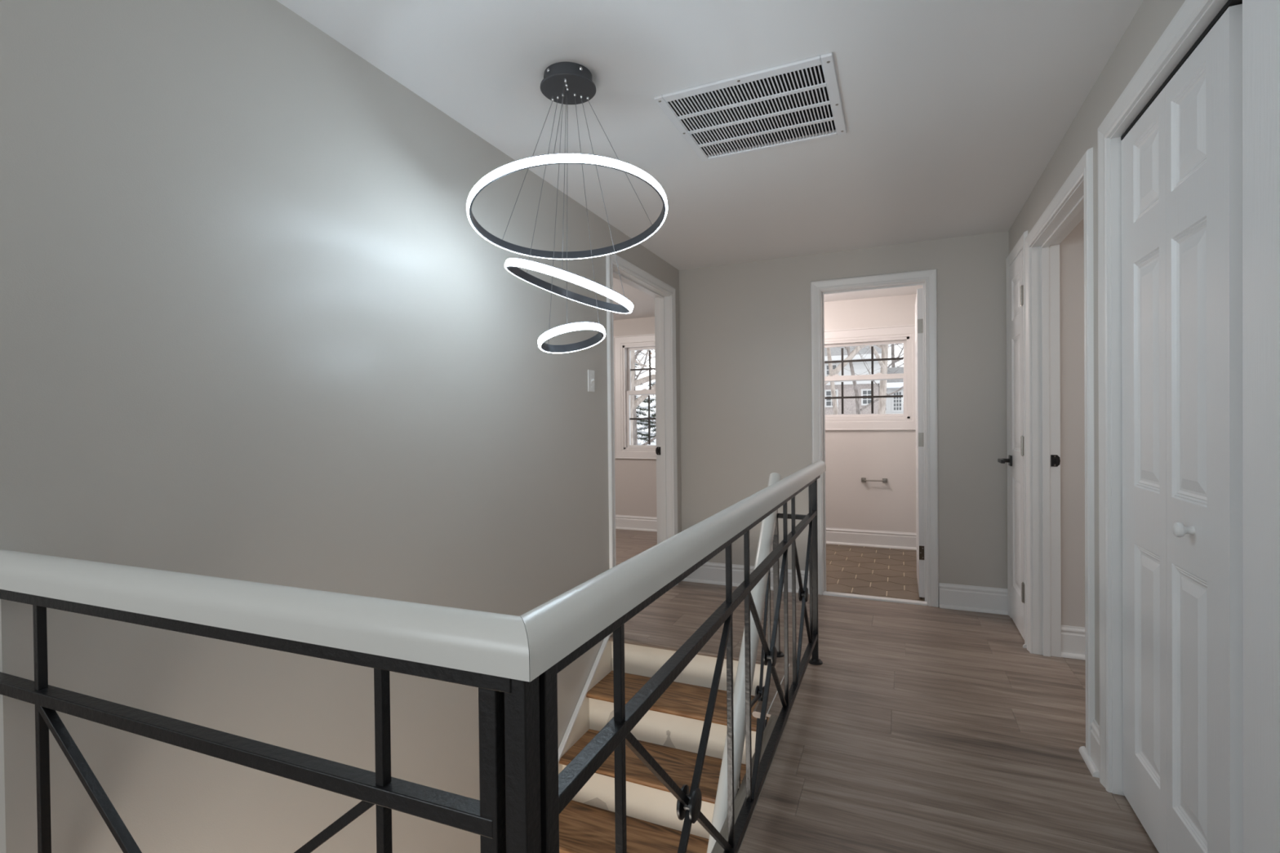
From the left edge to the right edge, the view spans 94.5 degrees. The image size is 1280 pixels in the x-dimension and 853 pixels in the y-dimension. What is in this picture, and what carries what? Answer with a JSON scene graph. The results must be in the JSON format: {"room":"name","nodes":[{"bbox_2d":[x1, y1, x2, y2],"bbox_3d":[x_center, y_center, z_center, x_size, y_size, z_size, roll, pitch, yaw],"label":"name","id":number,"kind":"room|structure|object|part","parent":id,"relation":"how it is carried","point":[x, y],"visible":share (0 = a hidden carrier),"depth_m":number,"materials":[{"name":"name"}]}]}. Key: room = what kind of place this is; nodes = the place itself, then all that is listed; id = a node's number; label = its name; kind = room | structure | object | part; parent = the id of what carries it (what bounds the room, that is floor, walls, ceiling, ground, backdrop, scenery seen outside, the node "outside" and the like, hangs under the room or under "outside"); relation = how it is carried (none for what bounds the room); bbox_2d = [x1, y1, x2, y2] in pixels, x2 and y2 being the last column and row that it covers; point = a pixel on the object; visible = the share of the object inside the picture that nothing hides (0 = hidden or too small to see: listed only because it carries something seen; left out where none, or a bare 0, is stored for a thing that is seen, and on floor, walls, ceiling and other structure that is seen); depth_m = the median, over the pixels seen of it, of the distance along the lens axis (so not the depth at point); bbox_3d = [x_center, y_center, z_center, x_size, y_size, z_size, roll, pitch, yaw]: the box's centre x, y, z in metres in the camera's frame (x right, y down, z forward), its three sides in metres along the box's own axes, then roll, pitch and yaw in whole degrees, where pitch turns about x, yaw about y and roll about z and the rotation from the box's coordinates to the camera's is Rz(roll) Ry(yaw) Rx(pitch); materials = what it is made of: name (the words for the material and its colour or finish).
{"room":"upstairs hallway landing","nodes":[
{"label":"upstairs hallway landing","id":0,"kind":"room"},
{"bbox_2d":[0,0,681,852],"bbox_3d":[-1.818,0.829,2.773,2.630,3.868,4.695,0,1,24],"label":"wall","id":1,"kind":"structure","parent":0,"point":[256,324],"depth_m":1.49,"materials":[{"name":"grey paint"}]},
{"bbox_2d":[587,369,595,392],"bbox_3d":[-0.246,-0.236,3.070,0.023,0.114,0.070,0,1,24],"label":"light switch","id":2,"kind":"object","parent":1,"relation":"attached to","point":[591,380],"visible":1,"depth_m":3.06,"materials":[{"name":"white plastic"}]},
{"bbox_2d":[605,253,678,586],"bbox_3d":[-0.011,0.078,3.760,0.139,2.113,1.061,0,1,24],"label":"door","id":3,"kind":"structure","parent":1,"relation":"in","point":[664,294],"depth_m":4.17,"materials":[{"name":"white paint"}]},
{"bbox_3d":[-0.155,0.084,3.280,0.017,2.113,0.064,0,1,24],"label":"casing","id":4,"kind":"part","parent":3,"relation":"part of","materials":[{"name":"white paint"}]},
{"bbox_3d":[0.034,-0.947,3.726,0.017,0.064,1.061,0,1,24],"label":"casing","id":5,"kind":"part","parent":3,"relation":"part of","materials":[{"name":"white paint"}]},
{"bbox_3d":[0.129,0.174,4.204,0.038,0.057,0.002,0,1,24],"label":"strike plate","id":6,"kind":"part","parent":3,"relation":"part of","materials":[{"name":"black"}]},
{"bbox_3d":[0.245,0.071,4.192,0.017,2.113,0.064,0,1,24],"label":"casing","id":7,"kind":"part","parent":3,"relation":"part of","materials":[{"name":"white paint"}]},
{"bbox_2d":[613,316,657,517],"bbox_3d":[-1.469,0.105,4.923,3.950,2.468,4.030,0,1,24],"label":"wall","id":8,"kind":"structure","parent":0,"point":[635,478],"depth_m":6.35,"materials":[{"name":"grey paint"}]},
{"bbox_2d":[613,333,656,459],"bbox_3d":[0.206,-0.317,6.287,1.003,1.328,0.154,0,1,24],"label":"window","id":9,"kind":"structure","parent":8,"relation":"in","point":[623,345],"depth_m":6.39,"materials":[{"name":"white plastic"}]},
{"bbox_3d":[-0.232,-0.313,6.408,0.104,1.328,0.024,0,1,24],"label":"casing","id":10,"kind":"part","parent":9,"relation":"part of","materials":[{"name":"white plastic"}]},
{"bbox_3d":[0.173,-0.928,6.222,1.003,0.104,0.024,0,1,24],"label":"casing","id":11,"kind":"part","parent":9,"relation":"part of","materials":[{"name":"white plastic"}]},
{"bbox_3d":[0.186,0.296,6.233,1.003,0.104,0.024,0,1,24],"label":"casing","id":12,"kind":"part","parent":9,"relation":"part of","materials":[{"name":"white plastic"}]},
{"bbox_3d":[0.210,-0.317,6.296,0.795,1.120,0.134,0,1,24],"label":"frame","id":13,"kind":"part","parent":9,"relation":"part of","materials":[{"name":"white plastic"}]},
{"bbox_3d":[0.204,-0.083,6.278,0.751,0.616,0.032,0,1,24],"label":"sash","id":14,"kind":"part","parent":9,"relation":"part of","materials":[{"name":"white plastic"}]},
{"bbox_3d":[0.214,-0.598,6.310,0.751,0.514,0.032,0,1,24],"label":"sash","id":15,"kind":"part","parent":9,"relation":"part of","materials":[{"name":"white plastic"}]},
{"bbox_2d":[615,515,657,531],"bbox_3d":[-0.775,1.041,6.663,3.610,0.148,0.030,0,1,24],"label":"baseboard","id":16,"kind":"structure","parent":8,"relation":"attached to","point":[622,522],"depth_m":6.34,"materials":[{"name":"white paint"}]},
{"bbox_3d":[-0.777,1.106,6.657,3.610,0.020,0.017,0,1,24],"label":"shoe molding","id":17,"kind":"part","parent":16,"relation":"part of","materials":[{"name":"white paint"}]},
{"bbox_2d":[275,0,1143,319],"bbox_3d":[-0.466,-1.182,1.444,8.800,0.150,9.700,0,1,24],"label":"ceiling","id":18,"kind":"structure","parent":0,"point":[954,111],"depth_m":2.00,"materials":[{"name":"white paint"}]},
{"bbox_2d":[466,62,667,353],"bbox_3d":[-0.222,-0.677,1.854,0.615,0.872,0.616,0,1,24],"label":"pendant light","id":19,"kind":"object","parent":18,"relation":"hanging from","point":[566,83],"visible":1,"depth_m":1.82,"materials":[{"name":"grey metal"}]},
{"bbox_2d":[466,153,667,259],"bbox_3d":[-0.222,-0.663,1.854,0.615,0.118,0.616,0,1,24],"label":"diffuser","id":20,"kind":"object","parent":19,"relation":"attached to","point":[552,158],"depth_m":1.72,"materials":[{"name":"white plastic"}]},
{"bbox_2d":[504,257,633,313],"bbox_3d":[-0.221,-0.438,1.865,0.400,0.157,0.417,0,1,24],"label":"diffuser","id":21,"kind":"object","parent":19,"relation":"attached to","point":[511,264],"depth_m":1.78,"materials":[{"name":"white plastic"}]},
{"bbox_2d":[537,322,605,353],"bbox_3d":[-0.216,-0.280,1.877,0.212,0.076,0.216,0,1,24],"label":"diffuser","id":22,"kind":"object","parent":19,"relation":"attached to","point":[572,326],"depth_m":1.84,"materials":[{"name":"white plastic"}]},
{"bbox_2d":[653,53,846,161],"bbox_3d":[0.418,-1.187,2.129,0.577,0.152,0.535,0,1,24],"label":"ceiling vent","id":23,"kind":"object","parent":18,"relation":"in","point":[800,98],"visible":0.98,"depth_m":2.15,"materials":[{"name":"white metal"}]},
{"bbox_2d":[679,231,1008,588],"bbox_3d":[1.314,0.085,3.952,2.167,2.468,0.120,0,1,24],"label":"wall","id":24,"kind":"structure","parent":0,"point":[744,328],"depth_m":3.98,"materials":[{"name":"grey paint"}]},
{"bbox_2d":[681,561,809,594],"bbox_3d":[0.728,1.049,4.141,0.930,0.148,0.030,0,1,24],"label":"baseboard","id":25,"kind":"structure","parent":24,"relation":"attached to","point":[713,573],"depth_m":4.20,"materials":[{"name":"white paint"}]},
{"bbox_3d":[0.726,1.113,4.135,0.930,0.020,0.017,0,1,24],"label":"shoe molding","id":26,"kind":"part","parent":25,"relation":"part of","materials":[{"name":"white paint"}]},
{"bbox_2d":[810,268,938,607],"bbox_3d":[1.639,0.069,4.130,0.758,2.088,0.743,0,1,24],"label":"door","id":27,"kind":"structure","parent":24,"relation":"in","point":[926,303],"depth_m":3.80,"materials":[{"name":"white paint"}]},
{"bbox_3d":[1.175,0.076,3.938,0.064,2.088,0.017,0,1,24],"label":"casing","id":28,"kind":"part","parent":27,"relation":"part of","materials":[{"name":"white paint"}]},
{"bbox_3d":[1.482,-0.938,3.789,0.758,0.064,0.017,0,1,24],"label":"casing","id":29,"kind":"part","parent":27,"relation":"part of","materials":[{"name":"white paint"}]},
{"bbox_3d":[1.810,0.072,3.659,0.064,2.088,0.017,0,1,24],"label":"casing","id":30,"kind":"part","parent":27,"relation":"part of","materials":[{"name":"white paint"}]},
{"bbox_2d":[938,582,1008,615],"bbox_3d":[2.020,1.041,3.573,0.377,0.148,0.030,0,1,24],"label":"baseboard","id":31,"kind":"structure","parent":24,"relation":"attached to","point":[951,596],"depth_m":3.58,"materials":[{"name":"white paint"}]},
{"bbox_3d":[2.018,1.105,3.568,0.377,0.020,0.017,0,1,24],"label":"shoe molding","id":32,"kind":"part","parent":31,"relation":"part of","materials":[{"name":"white paint"}]},
{"bbox_2d":[824,293,916,533],"bbox_3d":[1.970,0.071,4.671,2.550,2.468,1.725,0,1,24],"label":"wall","id":33,"kind":"structure","parent":0,"point":[851,455],"depth_m":5.40,"materials":[{"name":"white paint"}]},
{"bbox_2d":[824,324,915,430],"bbox_3d":[2.018,-0.433,5.490,1.093,0.938,0.154,0,1,24],"label":"window","id":34,"kind":"structure","parent":33,"relation":"in","point":[904,334],"depth_m":5.38,"materials":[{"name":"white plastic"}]},
{"bbox_3d":[2.014,-0.281,5.480,0.841,0.389,0.032,0,1,24],"label":"sash","id":35,"kind":"part","parent":34,"relation":"part of","materials":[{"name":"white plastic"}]},
{"bbox_3d":[2.027,-0.601,5.514,0.841,0.351,0.032,0,1,24],"label":"sash","id":36,"kind":"part","parent":34,"relation":"part of","materials":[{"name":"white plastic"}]},
{"bbox_3d":[1.987,-0.850,5.426,1.093,0.104,0.024,0,1,24],"label":"casing","id":37,"kind":"part","parent":34,"relation":"part of","materials":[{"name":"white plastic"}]},
{"bbox_3d":[1.996,-0.016,5.434,1.093,0.104,0.024,0,1,24],"label":"casing","id":38,"kind":"part","parent":34,"relation":"part of","materials":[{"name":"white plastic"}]},
{"bbox_3d":[2.444,-0.436,5.232,0.104,0.938,0.024,0,1,24],"label":"casing","id":39,"kind":"part","parent":34,"relation":"part of","materials":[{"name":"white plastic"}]},
{"bbox_2d":[826,527,916,550],"bbox_3d":[1.880,1.024,5.497,1.510,0.148,0.030,0,1,24],"label":"baseboard","id":40,"kind":"structure","parent":33,"relation":"attached to","point":[855,537],"depth_m":5.39,"materials":[{"name":"white paint"}]},
{"bbox_3d":[1.878,1.088,5.491,1.510,0.020,0.017,0,1,24],"label":"shoe molding","id":41,"kind":"part","parent":40,"relation":"part of","materials":[{"name":"white paint"}]},
{"bbox_2d":[861,477,887,482],"bbox_3d":[2.125,0.490,5.365,0.220,0.040,0.060,0,1,24],"label":"towel bar","id":42,"kind":"object","parent":33,"relation":"attached to","point":[863,479],"visible":1,"depth_m":5.35,"materials":[{"name":"silver metal"}]},
{"bbox_2d":[826,543,924,601],"bbox_3d":[1.555,1.208,4.754,1.510,0.200,1.657,0,1,24],"label":"floor","id":43,"kind":"structure","parent":0,"point":[886,572],"depth_m":4.51,"materials":[{"name":"beige tile"}]},
{"bbox_2d":[615,528,1159,852],"bbox_3d":[-0.442,1.261,1.462,8.400,0.200,9.290,0,1,24],"label":"floor","id":44,"kind":"structure","parent":0,"point":[918,728],"depth_m":2.16,"materials":[{"name":"brown wood"}]},
{"bbox_2d":[0,549,541,852],"bbox_3d":[-0.689,0.691,0.871,1.270,0.956,0.060,0,1,21],"label":"railing","id":45,"kind":"object","parent":44,"relation":"on","point":[487,651],"visible":0.98,"depth_m":0.74,"materials":[{"name":"black metal"}]},
{"bbox_3d":[-0.694,0.240,0.867,1.270,0.053,0.060,0,1,21],"label":"handrail","id":46,"kind":"part","parent":45,"relation":"part of","materials":[{"name":"white paint"}]},
{"bbox_3d":[-0.160,0.719,0.666,0.024,0.893,0.024,0,1,24],"label":"post","id":47,"kind":"part","parent":45,"relation":"part of","materials":[{"name":"black metal"}]},
{"bbox_3d":[-0.125,0.716,0.654,0.028,0.899,0.028,0,1,24],"label":"post","id":48,"kind":"part","parent":45,"relation":"part of","materials":[{"name":"black metal"}]},
{"bbox_2d":[520,460,826,852],"bbox_3d":[0.401,0.685,1.842,0.068,0.986,2.663,0,1,24],"label":"railing","id":49,"kind":"object","parent":44,"relation":"on","point":[565,627],"visible":0.99,"depth_m":1.08,"materials":[{"name":"black metal"}]},
{"bbox_3d":[-0.108,0.733,0.684,0.026,0.923,0.026,0,1,24],"label":"post","id":50,"kind":"part","parent":49,"relation":"part of","materials":[{"name":"black metal"}]},
{"bbox_3d":[0.396,0.219,1.837,0.058,0.053,2.663,0,1,24],"label":"handrail","id":51,"kind":"part","parent":49,"relation":"part of","materials":[{"name":"white paint"}]},
{"bbox_3d":[0.839,0.683,2.840,0.028,0.883,0.028,0,1,24],"label":"post","id":52,"kind":"part","parent":49,"relation":"part of","materials":[{"name":"black metal"}]},
{"bbox_2d":[608,634,790,719],"bbox_3d":[0.171,1.153,2.806,0.984,0.025,0.565,0,1,24],"label":"trim","id":53,"kind":"structure","parent":44,"relation":"attached to","point":[780,664],"depth_m":2.97,"materials":[{"name":"white wood"}]},
{"bbox_2d":[706,472,806,852],"bbox_3d":[0.444,1.182,2.220,0.212,1.890,1.583,0,1,24],"label":"railing","id":54,"kind":"object","parent":44,"relation":"on","point":[769,531],"visible":0.54,"depth_m":2.25,"materials":[{"name":"white paint"}]},
{"bbox_3d":[0.665,0.434,2.917,0.027,0.206,0.061,0,1,24],"label":"post","id":55,"kind":"part","parent":54,"relation":"part of","materials":[{"name":"black metal"}]},
{"bbox_3d":[0.678,0.830,2.937,0.028,0.590,0.026,0,1,24],"label":"post","id":56,"kind":"part","parent":54,"relation":"part of","materials":[{"name":"black paint"}]},
{"bbox_2d":[1059,217,1084,627],"bbox_3d":[1.852,0.124,-0.773,2.588,2.468,7.070,0,1,24],"label":"wall","id":57,"kind":"structure","parent":0,"point":[1072,247],"depth_m":2.87,"materials":[{"name":"grey paint"}]},
{"bbox_2d":[1061,625,1085,660],"bbox_3d":[3.191,1.040,2.387,2.488,0.148,0.030,0,1,24],"label":"baseboard","id":58,"kind":"structure","parent":57,"relation":"attached to","point":[1073,637],"depth_m":2.87,"materials":[{"name":"white paint"}]},
{"bbox_3d":[3.189,1.104,2.382,2.488,0.020,0.017,0,1,24],"label":"shoe molding","id":59,"kind":"part","parent":58,"relation":"part of","materials":[{"name":"white paint"}]},
{"bbox_2d":[1008,0,1185,725],"bbox_3d":[0.718,0.128,0.006,0.115,2.468,7.585,0,1,24],"label":"wall","id":60,"kind":"structure","parent":0,"point":[1152,18],"depth_m":1.96,"materials":[{"name":"grey paint"}]},
{"bbox_2d":[997,231,1027,644],"bbox_3d":[2.091,0.063,3.230,0.193,2.108,0.551,0,1,24],"label":"door","id":61,"kind":"structure","parent":60,"relation":"in","point":[1015,460],"depth_m":3.24,"materials":[{"name":"white paint"}]},
{"bbox_3d":[2.164,0.060,3.464,0.017,2.108,0.064,0,1,24],"label":"casing","id":62,"kind":"part","parent":61,"relation":"part of","materials":[{"name":"white paint"}]},
{"bbox_3d":[2.122,0.195,3.386,0.010,0.060,0.060,0,1,24],"label":"lever handle","id":63,"kind":"part","parent":61,"relation":"part of","materials":[{"name":"black metal"}]},
{"bbox_3d":[2.056,-0.959,3.232,0.017,0.064,0.551,0,1,24],"label":"casing","id":64,"kind":"part","parent":61,"relation":"part of","materials":[{"name":"white paint"}]},
{"bbox_3d":[1.969,0.066,3.018,0.017,2.108,0.064,0,1,24],"label":"casing","id":65,"kind":"part","parent":61,"relation":"part of","materials":[{"name":"white paint"}]},
{"bbox_2d":[1022,146,1094,755],"bbox_3d":[1.782,0.094,2.466,0.145,2.068,1.093,0,1,24],"label":"door","id":66,"kind":"structure","parent":60,"relation":"in","point":[1073,202],"depth_m":2.87,"materials":[{"name":"white paint"}]},
{"bbox_3d":[1.936,0.087,2.942,0.017,2.068,0.064,0,1,24],"label":"casing","id":67,"kind":"part","parent":66,"relation":"part of","materials":[{"name":"white paint"}]},
{"bbox_3d":[2.016,0.166,2.868,0.038,0.057,0.002,0,1,24],"label":"strike plate","id":68,"kind":"part","parent":66,"relation":"part of","materials":[{"name":"black metal"}]},
{"bbox_3d":[1.722,-0.908,2.470,0.017,0.064,1.076,0,1,24],"label":"casing","id":69,"kind":"part","parent":66,"relation":"part of","materials":[{"name":"white paint"}]},
{"bbox_3d":[1.529,0.101,2.016,0.017,2.068,0.064,0,1,24],"label":"casing","id":70,"kind":"part","parent":66,"relation":"part of","materials":[{"name":"white paint"}]},
{"bbox_2d":[1078,719,1099,777],"bbox_3d":[1.512,1.061,1.980,0.030,0.148,0.177,0,1,24],"label":"baseboard","id":71,"kind":"structure","parent":60,"relation":"attached to","point":[1092,762],"depth_m":1.96,"materials":[{"name":"white paint"}]},
{"bbox_3d":[1.510,1.125,1.989,0.017,0.020,0.163,0,1,24],"label":"shoe molding","id":72,"kind":"part","parent":71,"relation":"part of","materials":[{"name":"white paint"}]},
{"bbox_2d":[1097,0,1279,852],"bbox_3d":[1.278,0.011,1.306,0.134,2.266,1.218,0,1,24],"label":"door","id":73,"kind":"structure","parent":60,"relation":"in","point":[1188,152],"depth_m":1.37,"materials":[{"name":"white paint"}]},
{"bbox_3d":[1.459,0.093,1.857,0.017,2.088,0.064,0,1,24],"label":"casing","id":74,"kind":"part","parent":73,"relation":"part of","materials":[{"name":"white paint"}]},
{"bbox_3d":[1.275,-0.913,1.453,0.017,0.064,0.926,0,1,24],"label":"casing","id":75,"kind":"part","parent":73,"relation":"part of","materials":[{"name":"white paint"}]},
{"bbox_3d":[1.267,0.241,1.378,0.036,0.036,0.036,0,1,24],"label":"knob","id":76,"kind":"part","parent":73,"relation":"part of","materials":[{"name":"white paint"}]},
{"bbox_3d":[-0.313,2.059,1.532,1.110,1.400,3.600,0,1,24],"label":"wall","id":77,"kind":"structure","parent":0,"visible":0},
{"bbox_2d":[711,715,788,852],"bbox_3d":[0.148,1.881,1.403,0.070,1.449,2.040,0,1,24],"label":"trim","id":78,"kind":"structure","parent":77,"relation":"attached to","point":[740,796],"depth_m":1.85,"materials":[{"name":"white wood"}]},
{"label":"outside","id":79,"kind":"structure","parent":0,"visible":0},
{"bbox_2d":[636,419,656,444],"bbox_3d":[5.753,0.668,28.012,56.000,2.250,44.000,0,1,24],"label":"ground","id":80,"kind":"structure","parent":79,"point":[639,441],"depth_m":19.76,"materials":[{"name":"white snow"}]},
{"bbox_2d":[630,349,655,444],"bbox_3d":[-0.730,-3.781,12.755,10.215,10.882,10.577,-1,1,2],"label":"oak tree","id":81,"kind":"object","parent":80,"relation":"on","point":[633,404],"visible":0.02,"depth_m":11.95,"materials":[{"name":"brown plant"}]},
{"bbox_2d":[632,349,656,444],"bbox_3d":[-0.294,-2.792,13.767,6.182,8.401,6.518,-1,1,-25],"label":"bare tree","id":82,"kind":"object","parent":80,"relation":"on","point":[634,432],"visible":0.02,"depth_m":13.46,"materials":[{"name":"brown plant"}]},
{"bbox_2d":[635,349,653,380],"bbox_3d":[-1.784,-8.343,34.124,13.122,16.099,10.308,0,1,24],"label":"tree","id":83,"kind":"object","parent":80,"relation":"on","point":[645,362],"visible":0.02,"depth_m":33.82,"materials":[{"name":"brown plant"}]},
{"bbox_2d":[635,364,655,444],"bbox_3d":[-0.345,-0.833,16.074,2.131,3.602,2.601,-1,1,-27],"label":"evergreen tree","id":84,"kind":"object","parent":80,"relation":"on","point":[646,423],"visible":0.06,"depth_m":16.10,"materials":[{"name":"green plant"}]},
{"bbox_2d":[635,351,655,377],"bbox_3d":[-0.290,-7.428,29.996,11.220,14.347,12.024,0,1,29],"label":"tree","id":85,"kind":"object","parent":80,"relation":"on","point":[636,352],"visible":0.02,"depth_m":31.68,"materials":[{"name":"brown plant"}]},
{"bbox_2d":[636,361,656,440],"bbox_3d":[0.777,-0.883,16.643,2.027,3.402,2.445,0,1,24],"label":"evergreen tree","id":86,"kind":"object","parent":80,"relation":"on","point":[652,415],"visible":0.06,"depth_m":16.68,"materials":[{"name":"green plant"}]},
{"bbox_2d":[824,346,863,386],"bbox_3d":[2.733,-3.525,10.684,11.134,10.264,7.585,0,1,24],"label":"bare tree","id":87,"kind":"object","parent":80,"relation":"on","point":[855,352],"visible":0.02,"depth_m":10.76,"materials":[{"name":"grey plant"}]},
{"bbox_2d":[826,345,867,414],"bbox_3d":[4.157,-4.317,13.782,8.893,10.696,9.165,0,1,24],"label":"bare tree","id":88,"kind":"object","parent":80,"relation":"on","point":[828,352],"visible":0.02,"depth_m":13.38,"materials":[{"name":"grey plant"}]},
{"bbox_2d":[824,344,903,414],"bbox_3d":[9.973,-2.047,25.973,12.200,3.740,6.370,0,1,24],"label":"house","id":89,"kind":"structure","parent":80,"relation":"on","point":[893,405],"depth_m":23.60,"materials":[{"name":"brick"}]},
{"bbox_3d":[7.696,-1.351,24.122,0.174,0.171,0.012,0,1,24],"label":"pane","id":90,"kind":"part","parent":89,"relation":"part of","materials":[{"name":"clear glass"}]},
{"bbox_3d":[7.700,-0.938,24.126,0.174,0.171,0.012,0,1,24],"label":"pane","id":91,"kind":"part","parent":89,"relation":"part of","materials":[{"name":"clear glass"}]},
{"bbox_2d":[836,344,903,414],"bbox_3d":[5.488,-3.992,17.366,9.035,8.836,8.257,-1,1,-28],"label":"bare tree","id":92,"kind":"object","parent":80,"relation":"on","point":[859,410],"visible":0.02,"depth_m":16.00,"materials":[{"name":"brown plant"}]},
{"bbox_2d":[868,344,888,413],"bbox_3d":[6.235,-4.982,11.925,10.331,12.410,9.274,-1,1,0],"label":"bare tree","id":93,"kind":"object","parent":80,"relation":"on","point":[883,364],"visible":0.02,"depth_m":11.81,"materials":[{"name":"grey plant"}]},
{"bbox_2d":[887,343,903,367],"bbox_3d":[12.293,-7.771,33.146,10.531,14.561,10.374,-1,1,2],"label":"tree","id":94,"kind":"object","parent":80,"relation":"on","point":[902,348],"visible":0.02,"depth_m":30.82,"materials":[{"name":"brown plant"}]},
{"bbox_2d":[891,343,903,367],"bbox_3d":[15.388,-7.633,33.425,12.906,14.301,12.818,0,1,12],"label":"tree","id":95,"kind":"object","parent":80,"relation":"on","point":[893,346],"visible":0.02,"depth_m":34.75,"materials":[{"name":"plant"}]},
{"bbox_3d":[-0.307,2.689,1.538,1.110,0.340,3.500,0,1,24],"label":"floor","id":96,"kind":"structure","parent":0,"visible":0},
{"bbox_2d":[558,631,769,852],"bbox_3d":[-0.073,1.958,2.217,0.999,1.708,1.856,0,1,24],"label":"staircase","id":97,"kind":"structure","parent":96,"relation":"on","point":[670,731],"depth_m":2.73,"materials":[{"name":"beige paint"}]}
]}

